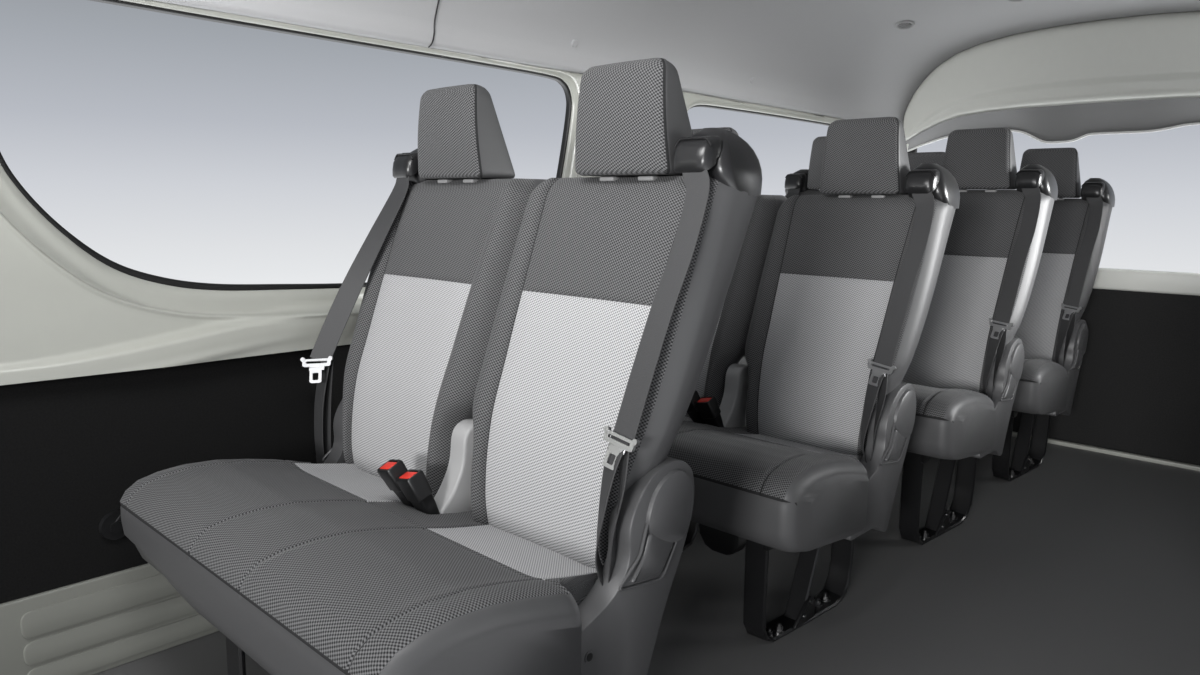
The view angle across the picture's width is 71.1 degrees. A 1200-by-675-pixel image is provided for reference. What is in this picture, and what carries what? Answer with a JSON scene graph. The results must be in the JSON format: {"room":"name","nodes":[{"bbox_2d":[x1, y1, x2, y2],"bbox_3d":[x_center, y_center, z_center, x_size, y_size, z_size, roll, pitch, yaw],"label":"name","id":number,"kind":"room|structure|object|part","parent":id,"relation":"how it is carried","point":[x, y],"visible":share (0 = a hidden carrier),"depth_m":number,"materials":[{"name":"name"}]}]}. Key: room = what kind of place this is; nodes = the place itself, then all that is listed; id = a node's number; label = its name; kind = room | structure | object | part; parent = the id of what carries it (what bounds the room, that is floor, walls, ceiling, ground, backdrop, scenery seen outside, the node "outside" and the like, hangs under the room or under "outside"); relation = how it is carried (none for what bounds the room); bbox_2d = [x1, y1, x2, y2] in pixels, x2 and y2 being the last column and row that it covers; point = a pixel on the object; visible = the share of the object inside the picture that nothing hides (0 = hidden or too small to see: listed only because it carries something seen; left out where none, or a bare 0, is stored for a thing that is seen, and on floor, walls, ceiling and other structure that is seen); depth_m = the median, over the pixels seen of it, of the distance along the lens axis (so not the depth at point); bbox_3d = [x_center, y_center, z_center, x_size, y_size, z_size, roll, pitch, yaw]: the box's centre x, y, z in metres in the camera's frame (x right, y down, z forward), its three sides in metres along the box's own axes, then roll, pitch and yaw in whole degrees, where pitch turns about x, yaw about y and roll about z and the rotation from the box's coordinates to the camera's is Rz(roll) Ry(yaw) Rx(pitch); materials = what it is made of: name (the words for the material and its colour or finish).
{"room":"vehicle interior","nodes":[
{"label":"vehicle interior","id":0,"kind":"room"},
{"bbox_2d":[0,344,350,603],"bbox_3d":[-0.295,0.254,2.386,0.058,0.606,4.640,9,12,43],"label":"wall","id":1,"kind":"structure","parent":0,"point":[71,449],"depth_m":1.65,"materials":[{"name":"black plastic"}]},
{"bbox_2d":[0,563,218,674],"bbox_3d":[-0.307,0.467,2.372,0.016,0.196,4.480,9,12,43],"label":"trim","id":2,"kind":"structure","parent":1,"relation":"attached to","point":[96,625],"depth_m":1.65,"materials":[{"name":"grey plastic"}]},
{"bbox_2d":[99,510,124,539],"bbox_3d":[-0.950,0.363,1.664,0.014,0.078,0.075,9,12,43],"label":"anchor","id":3,"kind":"object","parent":1,"relation":"attached to","point":[110,525],"visible":0.49,"depth_m":1.65,"materials":[{"name":"black plastic"}]},
{"bbox_2d":[0,0,571,290],"bbox_3d":[-0.586,-0.394,1.931,0.059,0.579,1.416,9,12,43],"label":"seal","id":4,"kind":"structure","parent":1,"relation":"in","point":[153,278],"depth_m":1.76,"materials":[{"name":"black rubber"}]},
{"bbox_2d":[0,0,598,385],"bbox_3d":[-0.878,-0.304,1.610,0.075,0.729,2.800,9,12,43],"label":"trim","id":5,"kind":"structure","parent":1,"relation":"attached to","point":[65,312],"depth_m":1.61,"materials":[{"name":"grey plastic"}]},
{"bbox_2d":[690,105,829,125],"bbox_3d":[0.656,-0.572,3.225,0.056,0.545,1.202,9,12,43],"label":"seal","id":6,"kind":"structure","parent":1,"relation":"in","point":[705,106],"depth_m":3.08,"materials":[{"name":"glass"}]},
{"bbox_2d":[682,91,843,123],"bbox_3d":[0.695,-0.540,3.244,0.075,0.729,1.760,9,12,43],"label":"trim","id":7,"kind":"structure","parent":1,"relation":"attached to","point":[691,99],"depth_m":2.98,"materials":[{"name":"grey plastic"}]},
{"bbox_2d":[94,436,1199,674],"bbox_3d":[0.352,0.680,1.839,1.940,0.040,4.820,9,12,43],"label":"floor","id":8,"kind":"structure","parent":0,"point":[1083,562],"depth_m":2.07,"materials":[{"name":"carpet"}]},
{"bbox_2d":[120,58,761,674],"bbox_3d":[-0.322,0.108,1.517,0.975,1.171,0.781,9,12,43],"label":"seat","id":9,"kind":"object","parent":8,"relation":"on","point":[497,490],"visible":1,"depth_m":1.38,"materials":[{"name":"grey fabric"}]},
{"bbox_2d":[120,459,597,674],"bbox_3d":[-0.376,0.370,1.457,0.911,0.200,0.567,9,12,43],"label":"seat cushion","id":10,"kind":"object","parent":9,"relation":"on","point":[334,566],"depth_m":1.26,"materials":[{"name":"grey fabric"}]},
{"bbox_3d":[-0.323,-0.011,1.802,0.460,0.648,0.349,9,12,43],"label":"backrest","id":11,"kind":"part","parent":9,"relation":"part of","materials":[{"name":"grey fabric"}]},
{"bbox_3d":[-0.330,-0.330,1.821,0.034,0.041,0.034,9,12,43],"label":"headrest post","id":12,"kind":"part","parent":9,"relation":"part of","materials":[{"name":"grey plastic"}]},
{"bbox_3d":[-0.264,-0.319,1.760,0.034,0.041,0.034,9,12,43],"label":"headrest post","id":13,"kind":"part","parent":9,"relation":"part of","materials":[{"name":"grey plastic"}]},
{"bbox_3d":[0.022,-0.272,1.491,0.034,0.041,0.034,9,12,43],"label":"headrest post","id":14,"kind":"part","parent":9,"relation":"part of","materials":[{"name":"grey plastic"}]},
{"bbox_3d":[0.010,0.043,1.490,0.460,0.648,0.349,9,12,43],"label":"backrest","id":15,"kind":"part","parent":9,"relation":"part of","materials":[{"name":"grey fabric"}]},
{"bbox_3d":[0.087,-0.262,1.430,0.034,0.041,0.034,9,12,43],"label":"headrest post","id":16,"kind":"part","parent":9,"relation":"part of","materials":[{"name":"grey plastic"}]},
{"bbox_3d":[0.078,0.336,1.305,0.018,0.074,0.096,9,12,43],"label":"recliner lever","id":17,"kind":"part","parent":9,"relation":"part of","materials":[{"name":"grey plastic"}]},
{"bbox_2d":[667,117,959,641],"bbox_3d":[0.296,0.017,2.201,0.975,1.156,0.781,9,12,43],"label":"seat","id":18,"kind":"object","parent":8,"relation":"on","point":[801,447],"visible":0.56,"depth_m":2.03,"materials":[{"name":"grey fabric"}]},
{"bbox_3d":[0.295,-0.095,2.487,0.460,0.648,0.349,9,12,43],"label":"backrest","id":19,"kind":"part","parent":18,"relation":"part of","materials":[{"name":"grey fabric"}]},
{"bbox_2d":[667,417,868,551],"bbox_3d":[0.242,0.286,2.142,0.911,0.200,0.567,9,12,43],"label":"seat cushion","id":20,"kind":"object","parent":18,"relation":"on","point":[786,484],"depth_m":1.77,"materials":[{"name":"grey fabric"}]},
{"bbox_3d":[0.640,-0.357,2.176,0.034,0.041,0.034,9,12,43],"label":"headrest post","id":21,"kind":"part","parent":18,"relation":"part of","materials":[{"name":"grey plastic"}]},
{"bbox_3d":[0.628,-0.041,2.175,0.460,0.648,0.349,9,12,43],"label":"backrest","id":22,"kind":"part","parent":18,"relation":"part of","materials":[{"name":"grey fabric"}]},
{"bbox_3d":[0.705,-0.346,2.115,0.034,0.041,0.034,9,12,43],"label":"headrest post","id":23,"kind":"part","parent":18,"relation":"part of","materials":[{"name":"grey plastic"}]},
{"bbox_3d":[0.696,0.251,1.990,0.018,0.074,0.096,9,12,43],"label":"recliner lever","id":24,"kind":"part","parent":18,"relation":"part of","materials":[{"name":"grey plastic"}]},
{"bbox_2d":[739,128,1057,544],"bbox_3d":[0.827,-0.076,2.737,0.975,1.186,0.781,9,12,43],"label":"seat","id":25,"kind":"object","parent":8,"relation":"on","point":[964,371],"visible":0.31,"depth_m":2.55,"materials":[{"name":"grey fabric"}]},
{"bbox_3d":[0.827,-0.203,3.021,0.460,0.648,0.349,9,12,43],"label":"backrest","id":26,"kind":"part","parent":25,"relation":"part of","materials":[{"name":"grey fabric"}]},
{"bbox_2d":[739,356,995,459],"bbox_3d":[0.773,0.179,2.676,0.911,0.200,0.567,9,12,43],"label":"seat cushion","id":27,"kind":"object","parent":25,"relation":"on","point":[955,417],"depth_m":2.28,"materials":[{"name":"grey fabric"}]},
{"bbox_3d":[1.159,-0.148,2.708,0.460,0.648,0.349,9,12,43],"label":"backrest","id":28,"kind":"part","parent":25,"relation":"part of","materials":[{"name":"grey fabric"}]},
{"bbox_3d":[1.236,-0.453,2.649,0.034,0.041,0.034,9,12,43],"label":"headrest post","id":29,"kind":"part","parent":25,"relation":"part of","materials":[{"name":"grey plastic"}]},
{"bbox_3d":[1.227,0.144,2.524,0.018,0.074,0.096,9,12,43],"label":"recliner lever","id":30,"kind":"part","parent":25,"relation":"part of","materials":[{"name":"grey plastic"}]},
{"bbox_2d":[908,148,1114,480],"bbox_3d":[1.355,-0.151,3.308,0.975,1.171,0.781,9,12,43],"label":"seat","id":31,"kind":"object","parent":8,"relation":"on","point":[1052,332],"visible":0.29,"depth_m":3.11,"materials":[{"name":"grey fabric"}]},
{"bbox_2d":[1012,359,1068,414],"bbox_3d":[1.300,0.111,3.248,0.911,0.200,0.567,9,12,43],"label":"seat cushion","id":32,"kind":"object","parent":31,"relation":"on","point":[1043,384],"depth_m":2.79,"materials":[{"name":"grey fabric"}]},
{"bbox_3d":[1.687,-0.216,3.281,0.460,0.648,0.349,9,12,43],"label":"backrest","id":33,"kind":"part","parent":31,"relation":"part of","materials":[{"name":"grey fabric"}]},
{"bbox_3d":[1.755,0.076,3.096,0.018,0.074,0.096,9,12,43],"label":"recliner lever","id":34,"kind":"part","parent":31,"relation":"part of","materials":[{"name":"grey plastic"}]},
{"bbox_2d":[153,0,1199,125],"bbox_3d":[0.367,-0.797,1.570,1.720,0.394,4.561,9,12,43],"label":"ceiling","id":35,"kind":"structure","parent":0,"point":[841,59],"depth_m":2.78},
{"bbox_2d":[428,0,439,47],"bbox_3d":[-0.222,-0.833,1.810,0.493,0.349,0.020,9,12,43],"label":"trim","id":36,"kind":"structure","parent":35,"relation":"attached to","point":[429,46],"depth_m":1.99,"materials":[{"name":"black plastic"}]},
{"bbox_2d":[571,39,576,46],"bbox_3d":[-0.072,-0.815,2.323,0.013,0.022,0.024,9,12,43],"label":"clip","id":37,"kind":"object","parent":35,"relation":"attached to","point":[574,42],"visible":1,"depth_m":2.32,"materials":[{"name":"white plastic"}]},
{"bbox_2d":[895,20,914,29],"bbox_3d":[1.133,-1.162,3.123,0.110,0.025,0.059,-8,12,-43],"label":"ceiling vent","id":38,"kind":"object","parent":35,"relation":"in","point":[905,24],"visible":1,"depth_m":3.12,"materials":[{"name":"grey plastic"}]},
{"bbox_2d":[1007,0,1023,1],"bbox_3d":[1.419,-1.161,2.869,0.060,0.010,0.110,8,12,43],"label":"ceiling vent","id":39,"kind":"object","parent":35,"relation":"in","point":[1007,0],"visible":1,"depth_m":2.90,"materials":[{"name":"grey plastic"}]},
{"bbox_2d":[904,11,1199,140],"bbox_3d":[1.894,-0.967,3.167,1.580,0.452,0.058,9,12,43],"label":"trim","id":40,"kind":"structure","parent":35,"relation":"attached to","point":[1154,56],"depth_m":3.21,"materials":[{"name":"beige plastic"}]},
{"bbox_2d":[906,97,1199,151],"bbox_3d":[1.936,-0.818,3.237,1.620,0.158,0.120,9,12,43],"label":"trim","id":41,"kind":"structure","parent":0,"point":[1072,121],"depth_m":3.28,"materials":[{"name":"grey plastic"}]},
{"bbox_2d":[1013,288,1199,465],"bbox_3d":[1.926,0.115,3.388,1.800,0.636,0.050,9,12,43],"label":"wall","id":42,"kind":"structure","parent":0,"point":[1137,391],"depth_m":3.22,"materials":[{"name":"black plastic"}]},
{"bbox_2d":[1012,431,1199,470],"bbox_3d":[1.881,0.430,3.394,1.740,0.018,0.030,9,12,43],"label":"trim","id":43,"kind":"structure","parent":42,"relation":"attached to","point":[1014,434],"depth_m":3.25,"materials":[{"name":"grey plastic"}]},
{"bbox_2d":[1093,268,1199,295],"bbox_3d":[1.938,-0.238,3.340,1.780,0.080,0.075,9,12,43],"label":"trim","id":44,"kind":"structure","parent":42,"relation":"attached to","point":[1182,283],"depth_m":3.17,"materials":[{"name":"beige plastic"}]}
]}

